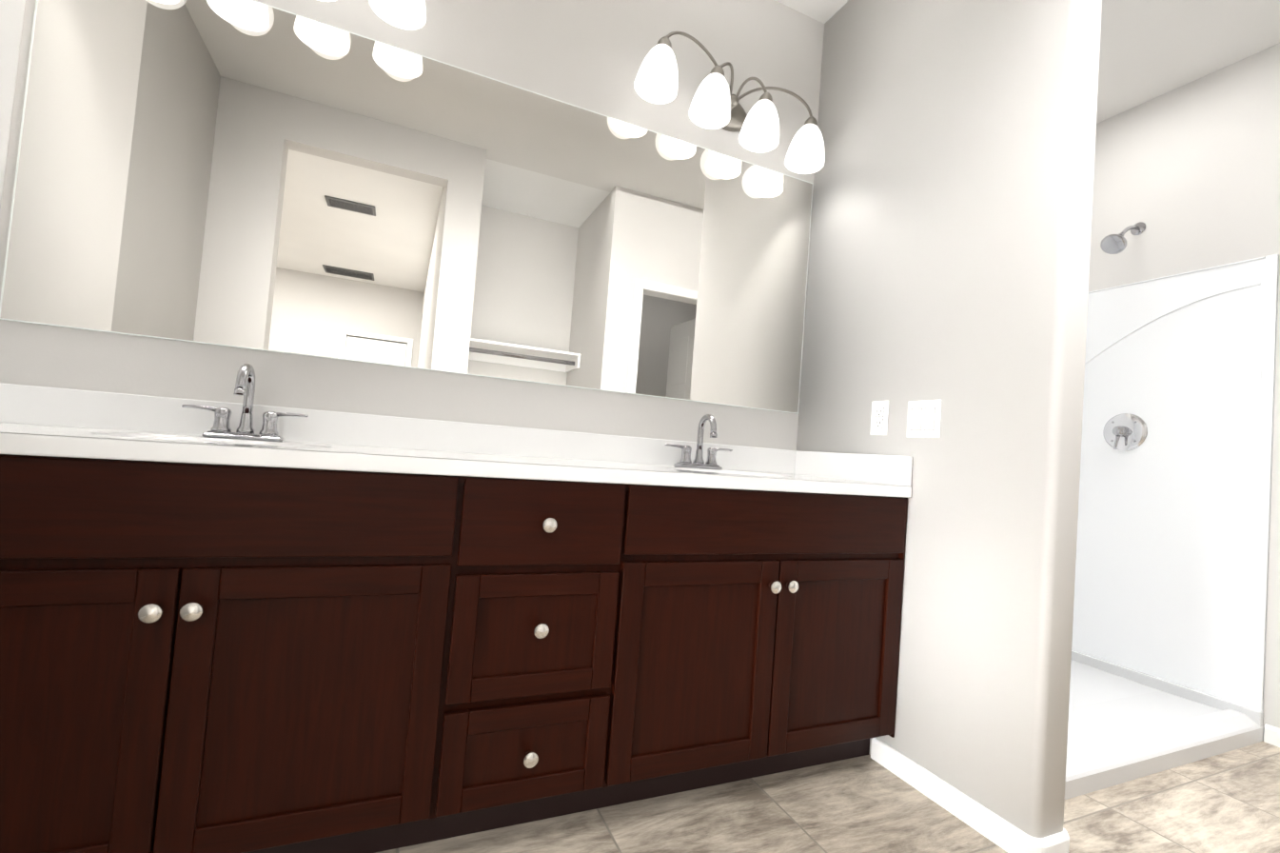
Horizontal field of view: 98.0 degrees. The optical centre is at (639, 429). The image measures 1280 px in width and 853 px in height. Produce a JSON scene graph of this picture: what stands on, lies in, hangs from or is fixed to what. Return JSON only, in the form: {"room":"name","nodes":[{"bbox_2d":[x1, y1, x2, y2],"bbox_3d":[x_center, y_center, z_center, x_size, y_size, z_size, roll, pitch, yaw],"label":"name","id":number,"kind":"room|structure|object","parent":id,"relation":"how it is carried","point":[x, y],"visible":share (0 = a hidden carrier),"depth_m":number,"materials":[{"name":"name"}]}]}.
{"room":"bathroom","nodes":[
{"label":"bathroom","id":0,"kind":"room"},
{"bbox_2d":[0,0,25,210],"bbox_3d":[-1.441,-0.519,1.008,0.120,2.730,0.607,5,-2,-23],"label":"wall","id":1,"kind":"structure","parent":0,"point":[11,14],"depth_m":1.30,"materials":[{"name":"paint"}]},
{"bbox_2d":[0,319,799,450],"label":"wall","id":2,"kind":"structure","parent":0,"point":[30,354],"depth_m":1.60,"materials":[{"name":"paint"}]},
{"bbox_2d":[0,0,813,413],"bbox_3d":[-0.400,-0.629,1.787,2.340,0.942,0.006,5,-2,-23],"label":"mirror","id":3,"kind":"object","parent":2,"relation":"attached to","point":[247,173],"visible":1,"depth_m":1.62,"materials":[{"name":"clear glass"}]},
{"bbox_2d":[255,0,824,193],"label":"wall","id":4,"kind":"structure","parent":0,"point":[588,53],"depth_m":1.94,"materials":[{"name":"paint"}]},
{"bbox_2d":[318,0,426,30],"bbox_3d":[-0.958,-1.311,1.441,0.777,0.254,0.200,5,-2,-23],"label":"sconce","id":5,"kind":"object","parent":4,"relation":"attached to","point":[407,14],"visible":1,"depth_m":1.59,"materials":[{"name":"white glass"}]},
{"bbox_2d":[633,30,824,174],"bbox_3d":[0.334,-1.182,2.001,0.771,0.325,0.200,5,-2,-23],"label":"sconce","id":6,"kind":"object","parent":4,"relation":"attached to","point":[715,104],"visible":1,"depth_m":1.98,"materials":[{"name":"white glass"}]},
{"bbox_2d":[375,741,1279,852],"bbox_3d":[0.412,0.966,-1.077,6.720,0.100,6.500,5,-2,-23],"label":"floor","id":7,"kind":"structure","parent":0,"point":[1229,801],"depth_m":1.47,"materials":[{"name":"tile"}]},
{"bbox_2d":[0,363,912,852],"bbox_3d":[-0.370,0.417,1.482,2.364,1.059,0.580,5,-2,-23],"label":"bathroom vanity","id":8,"kind":"object","parent":7,"relation":"on","point":[244,626],"visible":1,"depth_m":1.19,"materials":[{"name":"brown wood"}]},
{"bbox_2d":[0,363,912,516],"bbox_3d":[-0.350,0.099,1.504,2.364,0.225,0.557,5,-2,-23],"label":"countertop","id":9,"kind":"structure","parent":8,"relation":"on","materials":[{"name":"white stone"}]},
{"bbox_2d":[1064,649,1264,799],"bbox_3d":[1.518,1.061,2.176,1.495,0.110,0.808,5,-2,-23],"label":"shower pan","id":10,"kind":"object","parent":7,"relation":"on","point":[1125,723],"visible":0.25,"depth_m":2.02,"materials":[{"name":"white plastic"}]},
{"bbox_2d":[1071,254,1279,710],"bbox_3d":[1.587,0.132,2.212,1.495,1.756,0.804,5,-2,-23],"label":"shower surround","id":11,"kind":"object","parent":10,"relation":"on","point":[1171,561],"visible":0.29,"depth_m":2.37,"materials":[{"name":"white plastic"}]},
{"bbox_2d":[1102,413,1147,450],"bbox_3d":[2.214,0.009,2.562,0.070,0.172,0.172,5,-2,-23],"label":"shower valve","id":12,"kind":"object","parent":11,"relation":"attached to","point":[1126,431],"visible":1,"depth_m":2.55,"materials":[{"name":"silver metal"}]},
{"bbox_2d":[796,0,1102,838],"bbox_3d":[0.905,-0.312,1.834,0.120,2.730,0.960,5,-2,-23],"label":"wall","id":13,"kind":"structure","parent":0,"point":[951,226],"depth_m":1.57,"materials":[{"name":"paint"}]},
{"bbox_2d":[869,400,888,434],"bbox_3d":[0.799,-0.038,1.858,0.008,0.115,0.070,5,-2,-23],"label":"outlet","id":14,"kind":"object","parent":13,"relation":"attached to","point":[879,418],"visible":1,"depth_m":1.85,"materials":[{"name":"white plastic"}]},
{"bbox_2d":[905,399,941,437],"bbox_3d":[0.866,-0.032,1.702,0.010,0.115,0.116,5,-2,-23],"label":"switch plate","id":15,"kind":"object","parent":13,"relation":"attached to","point":[923,420],"visible":1,"depth_m":1.70,"materials":[{"name":"white plastic"}]},
{"bbox_2d":[870,736,1069,852],"bbox_3d":[0.901,1.015,1.565,0.146,0.065,0.503,5,-2,-23],"label":"baseboard","id":16,"kind":"structure","parent":13,"relation":"attached to","point":[1005,835],"depth_m":1.47,"materials":[{"name":"white wood"}]},
{"bbox_2d":[774,0,1279,123],"bbox_3d":[-0.226,-1.848,0.983,6.720,0.100,2.230,5,-2,-23],"label":"ceiling","id":17,"kind":"structure","parent":0,"point":[1150,49],"depth_m":2.24,"materials":[{"name":"paint"}]},
{"bbox_2d":[1088,42,1279,728],"bbox_3d":[2.579,-0.178,2.033,0.120,2.730,1.930,5,-2,-23],"label":"wall","id":18,"kind":"structure","parent":0,"point":[1188,174],"depth_m":2.40,"materials":[{"name":"paint"}]},
{"bbox_2d":[1100,221,1145,254],"bbox_3d":[2.224,-0.887,2.557,0.229,0.183,0.095,5,-2,-23],"label":"shower head","id":19,"kind":"object","parent":18,"relation":"attached to","point":[1112,244],"visible":1,"depth_m":2.53},
{"bbox_2d":[1263,723,1279,747],"bbox_3d":[2.556,1.143,1.640,0.013,0.065,0.997,5,-2,-23],"label":"baseboard","id":20,"kind":"structure","parent":18,"relation":"attached to","point":[1271,734],"depth_m":2.08,"materials":[{"name":"white wood"}]}
]}

